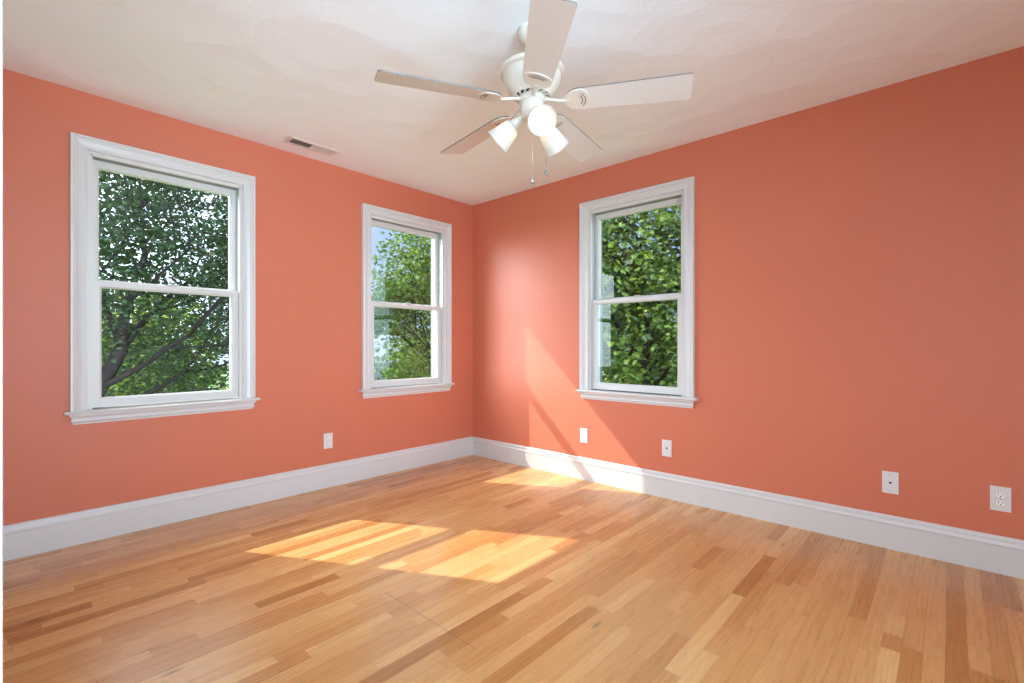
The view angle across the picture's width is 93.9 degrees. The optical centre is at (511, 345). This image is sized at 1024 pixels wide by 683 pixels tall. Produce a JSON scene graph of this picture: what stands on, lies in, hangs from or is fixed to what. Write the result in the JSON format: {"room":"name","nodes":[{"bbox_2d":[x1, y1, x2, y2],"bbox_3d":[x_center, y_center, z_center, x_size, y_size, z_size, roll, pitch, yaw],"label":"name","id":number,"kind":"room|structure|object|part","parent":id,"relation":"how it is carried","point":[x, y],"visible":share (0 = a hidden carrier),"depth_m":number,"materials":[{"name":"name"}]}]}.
{"room":"empty bedroom","nodes":[
{"label":"empty bedroom","id":0,"kind":"room"},
{"bbox_2d":[3,68,471,525],"bbox_3d":[-1.519,-0.153,3.588,0.170,2.440,3.502,0,0,42],"label":"wall","id":1,"kind":"structure","parent":0,"point":[308,210],"depth_m":3.07,"materials":[{"name":"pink paint"}]},
{"bbox_2d":[64,132,259,424],"bbox_3d":[-2.113,-0.351,2.945,0.264,1.597,0.963,0,0,42],"label":"window","id":2,"kind":"structure","parent":1,"relation":"in","point":[89,155],"depth_m":2.77,"materials":[{"name":"white paint"}]},
{"bbox_3d":[-2.107,-0.681,2.940,0.034,0.713,0.738,0,0,42],"label":"sash","id":3,"kind":"part","parent":2,"relation":"part of","materials":[{"name":"white plastic"}]},
{"bbox_3d":[-2.140,-0.351,2.970,0.190,1.597,0.952,0,0,42],"label":"exterior frame","id":4,"kind":"part","parent":2,"relation":"part of","materials":[{"name":"white wood"}]},
{"bbox_3d":[-2.073,-0.007,2.909,0.034,0.700,0.738,0,0,42],"label":"sash","id":5,"kind":"part","parent":2,"relation":"part of","materials":[{"name":"white plastic"}]},
{"bbox_2d":[3,437,471,561],"bbox_3d":[-1.466,0.980,3.506,0.020,0.174,3.212,0,0,42],"label":"baseboard","id":6,"kind":"structure","parent":1,"relation":"attached to","point":[27,538],"depth_m":2.97,"materials":[{"name":"white paint"}]},
{"bbox_2d":[324,433,332,448],"bbox_3d":[-1.385,0.719,3.603,0.008,0.114,0.070,0,0,42],"label":"electrical outlet","id":7,"kind":"object","parent":1,"relation":"attached to","point":[328,437],"visible":1,"depth_m":3.60,"materials":[{"name":"white plastic"}]},
{"bbox_2d":[359,203,454,398],"bbox_3d":[-0.957,-0.351,4.207,0.264,1.597,0.963,0,0,42],"label":"window","id":8,"kind":"structure","parent":1,"relation":"in","point":[440,233],"depth_m":4.21,"materials":[{"name":"white paint"}]},
{"bbox_3d":[-0.951,-0.681,4.201,0.034,0.713,0.738,0,0,42],"label":"sash","id":9,"kind":"part","parent":8,"relation":"part of","materials":[{"name":"white plastic"}]},
{"bbox_3d":[-0.984,-0.351,4.232,0.190,1.597,0.952,0,0,42],"label":"exterior frame","id":10,"kind":"part","parent":8,"relation":"part of","materials":[{"name":"white wood"}]},
{"bbox_3d":[-0.918,-0.007,4.171,0.034,0.700,0.738,0,0,42],"label":"sash","id":11,"kind":"part","parent":8,"relation":"part of","materials":[{"name":"white plastic"}]},
{"bbox_2d":[3,455,1023,682],"bbox_3d":[0.184,1.127,2.028,4.790,0.120,3.502,0,0,42],"label":"floor","id":12,"kind":"structure","parent":0,"point":[470,568],"depth_m":2.04,"materials":[{"name":"brown wood"}]},
{"bbox_2d":[3,0,1023,205],"bbox_3d":[0.123,-1.433,1.962,4.790,0.120,3.682,0,0,42],"label":"ceiling","id":13,"kind":"structure","parent":0,"point":[265,72],"depth_m":2.30,"materials":[{"name":"white paint"}]},
{"bbox_2d":[281,135,339,155],"bbox_3d":[-1.384,-1.369,3.295,0.136,0.008,0.352,0,0,42],"label":"ceiling vent","id":14,"kind":"object","parent":13,"relation":"in","point":[292,140],"visible":1,"depth_m":3.28,"materials":[{"name":"white plastic"}]},
{"bbox_2d":[375,0,693,183],"bbox_3d":[0.083,-1.037,2.124,1.274,0.671,1.281,0,0,42],"label":"ceiling fan","id":15,"kind":"object","parent":13,"relation":"hanging from","point":[532,77],"visible":1,"depth_m":1.99,"materials":[{"name":"white metal"}]},
{"bbox_3d":[-0.289,-1.048,1.945,0.510,0.045,0.143,0,0,-22],"label":"blade","id":16,"kind":"part","parent":15,"relation":"part of","materials":[{"name":"white wood"}]},
{"bbox_3d":[-0.169,-1.048,2.406,0.143,0.045,0.510,0,0,-40],"label":"blade","id":17,"kind":"part","parent":15,"relation":"part of","materials":[{"name":"white wood"}]},
{"bbox_3d":[-0.047,-0.930,2.127,0.137,0.136,0.123,0,0,42],"label":"lamp shade","id":18,"kind":"part","parent":15,"relation":"part of","materials":[{"name":"white glass"}]},
{"bbox_3d":[0.088,-0.859,2.073,0.008,0.252,0.008,0,0,42],"label":"pull chain","id":19,"kind":"part","parent":15,"relation":"part of","materials":[{"name":"silver metal"}]},
{"bbox_3d":[0.112,-0.950,1.981,0.062,0.063,0.055,0,0,42],"label":"light bulb","id":20,"kind":"part","parent":15,"relation":"part of","materials":[{"name":"white glass"}]},
{"bbox_3d":[0.115,-0.930,1.954,0.136,0.136,0.129,0,0,42],"label":"lamp shade","id":21,"kind":"part","parent":15,"relation":"part of","materials":[{"name":"white glass"}]},
{"bbox_3d":[0.145,-0.902,2.092,0.014,0.253,0.003,0,0,-2],"label":"pull chain","id":22,"kind":"part","parent":15,"relation":"part of","materials":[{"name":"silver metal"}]},
{"bbox_3d":[0.112,-1.048,1.688,0.143,0.045,0.510,0,0,-4],"label":"blade","id":23,"kind":"part","parent":15,"relation":"part of","materials":[{"name":"white wood"}]},
{"bbox_3d":[0.188,-0.930,2.181,0.122,0.136,0.138,0,0,42],"label":"lamp shade","id":24,"kind":"part","parent":15,"relation":"part of","materials":[{"name":"white glass"}]},
{"bbox_3d":[0.306,-1.048,2.434,0.143,0.045,0.510,0,0,32],"label":"blade","id":25,"kind":"part","parent":15,"relation":"part of","materials":[{"name":"white wood"}]},
{"bbox_3d":[0.480,-1.048,1.990,0.510,0.045,0.143,0,0,14],"label":"blade","id":26,"kind":"part","parent":15,"relation":"part of","materials":[{"name":"white wood"}]},
{"bbox_2d":[472,46,1023,539],"bbox_3d":[1.372,-0.153,3.199,4.620,2.440,0.170,0,0,42],"label":"wall","id":27,"kind":"structure","parent":0,"point":[859,258],"depth_m":2.72,"materials":[{"name":"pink paint"}]},
{"bbox_2d":[580,428,587,442],"bbox_3d":[0.572,0.719,3.812,0.070,0.114,0.008,0,0,42],"label":"electrical outlet","id":28,"kind":"object","parent":27,"relation":"attached to","point":[583,432],"visible":1,"depth_m":3.81,"materials":[{"name":"white plastic"}]},
{"bbox_2d":[576,176,697,407],"bbox_3d":[0.952,-0.351,3.589,0.963,1.597,0.264,0,0,42],"label":"window","id":29,"kind":"structure","parent":27,"relation":"in","point":[681,192],"depth_m":3.53,"materials":[{"name":"white paint"}]},
{"bbox_3d":[0.916,-0.007,3.549,0.738,0.700,0.034,0,0,42],"label":"sash","id":30,"kind":"part","parent":29,"relation":"part of","materials":[{"name":"white plastic"}]},
{"bbox_3d":[0.977,-0.351,3.616,0.952,1.597,0.190,0,0,42],"label":"exterior frame","id":31,"kind":"part","parent":29,"relation":"part of","materials":[{"name":"white wood"}]},
{"bbox_3d":[0.946,-0.681,3.583,0.738,0.713,0.034,0,0,42],"label":"sash","id":32,"kind":"part","parent":29,"relation":"part of","materials":[{"name":"white plastic"}]},
{"bbox_2d":[662,439,671,456],"bbox_3d":[1.080,0.719,3.343,0.070,0.114,0.012,0,0,42],"label":"cable jack","id":33,"kind":"object","parent":27,"relation":"attached to","point":[666,444],"visible":1,"depth_m":3.34,"materials":[{"name":"white plastic"}]},
{"bbox_2d":[472,436,1023,578],"bbox_3d":[1.264,0.980,3.170,4.500,0.174,0.020,0,0,42],"label":"baseboard","id":34,"kind":"structure","parent":27,"relation":"attached to","point":[1002,555],"depth_m":2.80,"materials":[{"name":"white paint"}]},
{"bbox_2d":[882,470,898,494],"bbox_3d":[1.989,0.721,2.514,0.070,0.114,0.007,0,0,42],"label":"phone jack","id":35,"kind":"object","parent":27,"relation":"attached to","point":[890,480],"visible":1,"depth_m":2.51,"materials":[{"name":"white plastic"}]},
{"bbox_2d":[990,485,1010,512],"bbox_3d":[2.288,0.719,2.239,0.070,0.114,0.008,0,0,42],"label":"electrical outlet","id":36,"kind":"object","parent":27,"relation":"attached to","point":[1000,497],"visible":1,"depth_m":2.24,"materials":[{"name":"white plastic"}]},
{"bbox_2d":[995,491,1005,498],"bbox_3d":[2.287,0.700,2.238,0.037,0.030,0.004,0,0,42],"label":"receptacle","id":37,"kind":"object","parent":36,"relation":"attached to","point":[998,494],"depth_m":2.24,"materials":[{"name":"white plastic"}]},
{"bbox_2d":[995,500,1005,506],"bbox_3d":[2.287,0.739,2.238,0.037,0.030,0.004,0,0,42],"label":"receptacle","id":38,"kind":"object","parent":36,"relation":"attached to","point":[998,503],"depth_m":2.24,"materials":[{"name":"white plastic"}]},
{"bbox_3d":[-0.940,-0.153,0.764,4.500,2.440,0.120,0,0,42],"label":"wall","id":39,"kind":"structure","parent":0,"visible":0},
{"bbox_2d":[0,0,2,682],"bbox_3d":[-0.328,0.002,0.214,0.105,2.130,0.136,0,0,42],"label":"trim","id":40,"kind":"structure","parent":39,"relation":"attached to","point":[1,1],"depth_m":0.24,"materials":[{"name":"white paint"}]},
{"label":"outside","id":41,"kind":"structure","parent":0,"visible":0},
{"bbox_2d":[201,368,618,390],"bbox_3d":[-8.693,4.367,32.644,170.000,0.001,150.000,0,0,42],"label":"ground","id":42,"kind":"structure","parent":41,"point":[227,382],"depth_m":61.23,"materials":[{"name":"green plant"}]},
{"bbox_2d":[99,170,229,396],"bbox_3d":[-7.160,-0.376,9.201,6.647,9.714,7.335,0,0,-14],"label":"maple tree","id":43,"kind":"object","parent":42,"relation":"on","point":[124,332],"visible":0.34,"depth_m":9.02,"materials":[{"name":"green plant"}]},
{"bbox_2d":[102,291,229,396],"bbox_3d":[-15.748,1.460,20.170,6.790,8.058,7.674,0,0,29],"label":"broadleaf tree","id":44,"kind":"object","parent":42,"relation":"on","point":[120,393],"visible":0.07,"depth_m":19.62,"materials":[{"name":"green plant"}]},
{"bbox_2d":[374,310,407,334],"bbox_3d":[-10.949,0.282,41.991,5.747,8.371,5.477,0,0,37],"label":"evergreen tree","id":45,"kind":"object","parent":42,"relation":"on","point":[376,332],"visible":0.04,"depth_m":41.37,"materials":[{"name":"green plant"}]},
{"bbox_2d":[372,231,430,379],"bbox_3d":[-1.593,0.054,12.194,5.376,8.833,4.722,0,0,-28],"label":"maple tree","id":46,"kind":"object","parent":42,"relation":"on","point":[418,291],"visible":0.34,"depth_m":11.60,"materials":[{"name":"green plant"}]},
{"bbox_2d":[374,335,429,380],"bbox_3d":[-9.591,1.797,35.365,8.600,5.140,6.700,0,0,-28],"label":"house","id":47,"kind":"structure","parent":42,"relation":"on","point":[377,374],"depth_m":32.98,"materials":[{"name":"white"}]},
{"bbox_2d":[380,328,430,379],"bbox_3d":[-5.456,1.949,29.484,5.825,6.312,5.783,0,0,9],"label":"broadleaf tree","id":48,"kind":"object","parent":42,"relation":"on","point":[406,368],"visible":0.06,"depth_m":28.05,"materials":[{"name":"green plant"}]},
{"bbox_2d":[602,239,676,384],"bbox_3d":[4.718,-0.001,18.044,7.254,8.936,6.490,0,0,-6],"label":"broadleaf tree","id":49,"kind":"object","parent":42,"relation":"on","point":[672,338],"visible":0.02,"depth_m":16.63,"materials":[{"name":"green plant"}]},
{"bbox_2d":[602,205,680,386],"bbox_3d":[3.182,0.098,10.023,6.117,8.742,5.732,0,0,8],"label":"maple tree","id":50,"kind":"object","parent":42,"relation":"on","point":[650,275],"visible":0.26,"depth_m":9.12,"materials":[{"name":"green plant"}]}
]}

